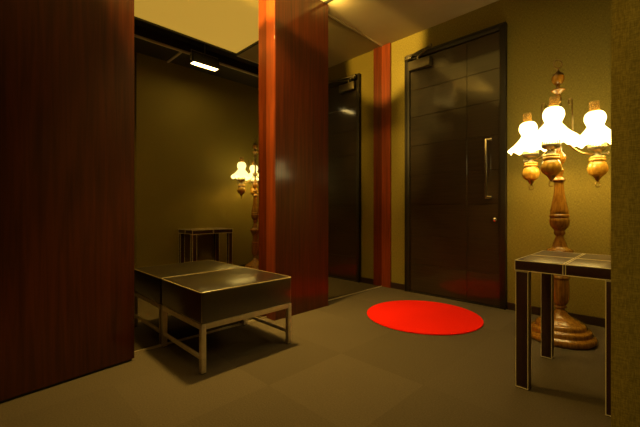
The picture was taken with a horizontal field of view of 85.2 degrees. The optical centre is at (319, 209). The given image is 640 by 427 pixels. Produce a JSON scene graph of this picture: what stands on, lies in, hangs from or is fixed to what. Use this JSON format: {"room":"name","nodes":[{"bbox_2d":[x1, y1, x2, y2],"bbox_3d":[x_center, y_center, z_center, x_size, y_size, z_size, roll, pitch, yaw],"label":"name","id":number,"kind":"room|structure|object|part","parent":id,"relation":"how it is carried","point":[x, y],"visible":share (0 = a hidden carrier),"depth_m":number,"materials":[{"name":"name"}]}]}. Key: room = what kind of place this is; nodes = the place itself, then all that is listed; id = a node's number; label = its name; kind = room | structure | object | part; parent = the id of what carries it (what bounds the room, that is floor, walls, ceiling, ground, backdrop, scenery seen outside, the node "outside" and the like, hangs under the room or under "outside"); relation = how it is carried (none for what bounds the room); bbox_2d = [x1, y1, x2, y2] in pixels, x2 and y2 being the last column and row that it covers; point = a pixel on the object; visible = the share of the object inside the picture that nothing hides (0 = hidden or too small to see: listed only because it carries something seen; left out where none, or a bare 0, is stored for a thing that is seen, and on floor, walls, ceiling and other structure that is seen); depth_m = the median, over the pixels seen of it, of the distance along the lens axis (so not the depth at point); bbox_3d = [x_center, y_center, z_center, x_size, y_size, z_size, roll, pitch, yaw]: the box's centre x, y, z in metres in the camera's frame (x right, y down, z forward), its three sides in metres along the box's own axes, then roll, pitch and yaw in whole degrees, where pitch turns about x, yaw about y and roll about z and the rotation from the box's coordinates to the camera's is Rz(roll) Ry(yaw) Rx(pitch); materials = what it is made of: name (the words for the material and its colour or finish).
{"room":"entrance hall","nodes":[
{"label":"entrance hall","id":0,"kind":"room"},
{"bbox_2d":[0,287,610,426],"bbox_3d":[0.333,0.840,0.847,3.700,0.080,4.750,0,0,45],"label":"floor","id":1,"kind":"structure","parent":0,"point":[340,367],"depth_m":1.60,"materials":[{"name":"carpet"}]},
{"bbox_2d":[0,359,131,403],"bbox_3d":[-1.601,0.785,1.120,0.052,0.030,1.890,0,0,38],"label":"baseboard","id":2,"kind":"structure","parent":1,"relation":"on","point":[58,383],"depth_m":1.60,"materials":[{"name":"black"}]},
{"bbox_2d":[0,0,133,400],"bbox_3d":[-1.595,-0.465,1.121,0.060,2.506,1.900,0,0,38],"label":"wall panel","id":3,"kind":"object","parent":1,"relation":"on","point":[67,66],"depth_m":1.61,"materials":[{"name":"brown wood"}]},
{"bbox_2d":[161,267,290,374],"bbox_3d":[-0.550,0.600,2.065,0.505,0.400,0.576,0,0,45],"label":"bench","id":4,"kind":"object","parent":1,"relation":"on","point":[207,300],"visible":1,"depth_m":1.89,"materials":[{"name":"brown leather"}]},
{"bbox_3d":[-0.912,0.677,2.039,0.026,0.238,0.026,0,0,45],"label":"leg","id":5,"kind":"part","parent":4,"relation":"part of","materials":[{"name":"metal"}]},
{"bbox_3d":[-0.574,0.677,1.704,0.026,0.238,0.026,0,0,45],"label":"leg","id":6,"kind":"part","parent":4,"relation":"part of","materials":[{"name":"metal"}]},
{"bbox_3d":[-0.551,0.571,2.065,0.502,0.028,0.572,0,0,45],"label":"seat frame","id":7,"kind":"part","parent":4,"relation":"part of","materials":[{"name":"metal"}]},
{"bbox_2d":[162,267,290,323],"bbox_3d":[-0.551,0.478,2.065,0.502,0.157,0.572,0,0,45],"label":"seat cushion","id":8,"kind":"object","parent":4,"relation":"on","point":[222,296],"depth_m":1.89,"materials":[{"name":"brown leather"}]},
{"bbox_3d":[-0.189,0.677,2.091,0.026,0.238,0.026,0,0,45],"label":"leg","id":9,"kind":"part","parent":4,"relation":"part of","materials":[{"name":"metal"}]},
{"bbox_2d":[367,300,483,334],"bbox_3d":[0.777,0.795,2.634,0.836,0.010,0.836,0,0,45],"label":"round rug","id":10,"kind":"object","parent":1,"relation":"on","point":[410,316],"visible":1,"depth_m":2.56,"materials":[{"name":"red fabric"}]},
{"bbox_2d":[508,59,610,349],"bbox_3d":[1.465,-0.067,2.210,0.606,1.737,0.575,0,0,-16],"label":"floor lamp","id":11,"kind":"object","parent":1,"relation":"on","point":[569,332],"visible":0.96,"depth_m":2.10,"materials":[{"name":"brown wood"}]},
{"bbox_3d":[1.423,-0.489,2.357,0.262,0.214,0.265,-1,0,45],"label":"lamp shade","id":12,"kind":"part","parent":11,"relation":"part of","materials":[{"name":"white glass"}]},
{"bbox_3d":[1.427,-0.360,2.361,0.102,0.082,0.098,-1,0,45],"label":"burner","id":13,"kind":"part","parent":11,"relation":"part of","materials":[{"name":"gold metal"}]},
{"bbox_3d":[1.335,-0.359,2.013,0.098,0.082,0.106,-1,0,45],"label":"burner","id":14,"kind":"part","parent":11,"relation":"part of","materials":[{"name":"gold metal"}]},
{"bbox_3d":[1.346,-0.488,2.014,0.263,0.214,0.265,-1,0,45],"label":"lamp shade","id":15,"kind":"part","parent":11,"relation":"part of","materials":[{"name":"white glass"}]},
{"bbox_3d":[1.589,-0.392,2.133,0.190,0.113,0.011,0,0,15],"label":"arm","id":16,"kind":"part","parent":11,"relation":"part of","materials":[{"name":"gold metal"}]},
{"bbox_3d":[1.677,-0.493,2.106,0.263,0.212,0.265,-1,0,45],"label":"lamp shade","id":17,"kind":"part","parent":11,"relation":"part of","materials":[{"name":"white glass"}]},
{"bbox_3d":[1.682,-0.363,2.107,0.102,0.082,0.098,-1,0,45],"label":"burner","id":18,"kind":"part","parent":11,"relation":"part of","materials":[{"name":"gold metal"}]},
{"bbox_2d":[515,251,610,416],"bbox_3d":[1.191,0.512,1.623,0.374,0.576,0.508,0,0,45],"label":"side table","id":19,"kind":"object","parent":1,"relation":"on","point":[549,264],"visible":0.66,"depth_m":1.56,"materials":[{"name":"dark stone tile"},{"name":"black lacquered wood"},{"name":"pale metal trim"}]},
{"bbox_3d":[0.920,0.534,1.575,0.048,0.525,0.048,0,0,45],"label":"leg","id":20,"kind":"part","parent":19,"relation":"part of","materials":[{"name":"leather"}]},
{"bbox_3d":[1.238,0.534,1.894,0.048,0.525,0.048,0,0,45],"label":"leg","id":21,"kind":"part","parent":19,"relation":"part of","materials":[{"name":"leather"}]},
{"bbox_3d":[1.144,0.534,1.352,0.048,0.525,0.048,0,0,45],"label":"leg","id":22,"kind":"part","parent":19,"relation":"part of","materials":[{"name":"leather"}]},
{"bbox_2d":[391,282,404,289],"bbox_3d":[0.795,0.771,3.516,0.179,0.058,0.012,0,0,45],"label":"baseboard","id":23,"kind":"structure","parent":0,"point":[393,285],"depth_m":3.52,"materials":[{"name":"brown wood"}]},
{"bbox_2d":[328,0,498,44],"bbox_3d":[0.771,-1.780,2.869,1.310,0.120,0.965,0,0,45],"label":"ceiling","id":24,"kind":"structure","parent":0,"point":[384,22],"depth_m":3.06,"materials":[{"name":"white paint"}]},
{"bbox_2d":[391,0,610,317],"bbox_3d":[1.430,-0.575,3.000,2.220,2.750,0.150,0,0,45],"label":"wall","id":25,"kind":"structure","parent":0,"point":[577,33],"depth_m":2.64,"materials":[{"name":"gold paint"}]},
{"bbox_2d":[382,43,390,287],"bbox_3d":[0.690,-0.459,3.614,0.105,2.518,0.022,0,0,45],"label":"trim","id":26,"kind":"structure","parent":25,"relation":"attached to","point":[386,49],"depth_m":3.60,"materials":[{"name":"brown wood"}]},
{"bbox_2d":[404,21,506,309],"bbox_3d":[1.128,-0.354,3.073,0.917,2.308,0.172,0,0,45],"label":"door","id":27,"kind":"structure","parent":25,"relation":"in","point":[456,89],"depth_m":3.07,"materials":[{"name":"brown wood"}]},
{"bbox_3d":[0.935,-1.465,3.260,0.090,0.070,0.338,0,0,-31],"label":"closer arm","id":28,"kind":"part","parent":27,"relation":"part of","materials":[{"name":"grey metal"}]},
{"bbox_3d":[1.393,-0.340,2.865,0.057,0.494,0.056,0,0,45],"label":"pull handle","id":29,"kind":"part","parent":27,"relation":"part of","materials":[{"name":"silver metal"}]},
{"bbox_2d":[507,302,604,326],"bbox_3d":[1.792,0.771,2.526,0.798,0.058,0.012,0,0,45],"label":"baseboard","id":30,"kind":"structure","parent":25,"relation":"attached to","point":[596,321],"depth_m":2.46,"materials":[{"name":"brown wood"}]},
{"bbox_2d":[611,0,628,426],"bbox_3d":[1.494,-0.575,1.575,0.120,2.750,1.780,0,0,45],"label":"wall","id":31,"kind":"structure","parent":0,"point":[619,8],"depth_m":0.97,"materials":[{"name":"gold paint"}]},
{"bbox_2d":[629,0,639,426],"bbox_3d":[1.336,-0.575,0.330,1.550,2.750,0.211,0,0,45],"label":"wall","id":32,"kind":"structure","parent":0,"point":[634,5],"depth_m":0.80,"materials":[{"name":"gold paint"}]},
{"bbox_3d":[-1.010,-0.575,2.077,0.100,2.750,4.600,0,0,45],"label":"wall","id":33,"kind":"structure","parent":0,"visible":0},
{"bbox_2d":[134,0,266,353],"bbox_3d":[-0.789,-0.465,2.202,0.028,2.530,1.090,0,0,45],"label":"wall mirror","id":34,"kind":"object","parent":33,"relation":"attached to","point":[200,65],"visible":0.65,"depth_m":2.19,"materials":[{"name":"clear mirror"}]},
{"bbox_3d":[-0.789,0.794,2.202,0.028,0.012,1.090,0,0,45],"label":"rail","id":35,"kind":"part","parent":34,"relation":"part of","materials":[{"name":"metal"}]},
{"bbox_2d":[266,0,275,320],"bbox_3d":[-0.369,-0.459,2.560,0.127,2.518,0.010,0,0,45],"label":"trim","id":36,"kind":"structure","parent":33,"relation":"attached to","point":[270,4],"depth_m":2.54,"materials":[{"name":"brown wood"}]},
{"bbox_2d":[276,0,327,319],"bbox_3d":[-0.171,-0.459,2.760,0.127,2.518,0.554,0,0,45],"label":"wood wall panel","id":37,"kind":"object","parent":33,"relation":"attached to","point":[301,25],"depth_m":2.71,"materials":[{"name":"brown wood"}]},
{"bbox_2d":[328,16,381,300],"bbox_3d":[0.323,-0.460,3.327,0.020,2.520,0.946,0,0,45],"label":"wall mirror","id":38,"kind":"object","parent":33,"relation":"attached to","point":[354,61],"visible":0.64,"depth_m":3.30,"materials":[{"name":"clear mirror"}]},
{"bbox_3d":[0.315,0.796,3.319,0.020,0.008,0.924,0,0,45],"label":"rail","id":39,"kind":"part","parent":38,"relation":"part of","materials":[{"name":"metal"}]},
{"bbox_2d":[328,14,382,46],"bbox_3d":[0.337,-1.714,3.324,0.012,0.012,0.930,0,0,45],"label":"trim","id":40,"kind":"structure","parent":33,"relation":"attached to","point":[329,15],"depth_m":3.31,"materials":[{"name":"brown wood"}]}
]}

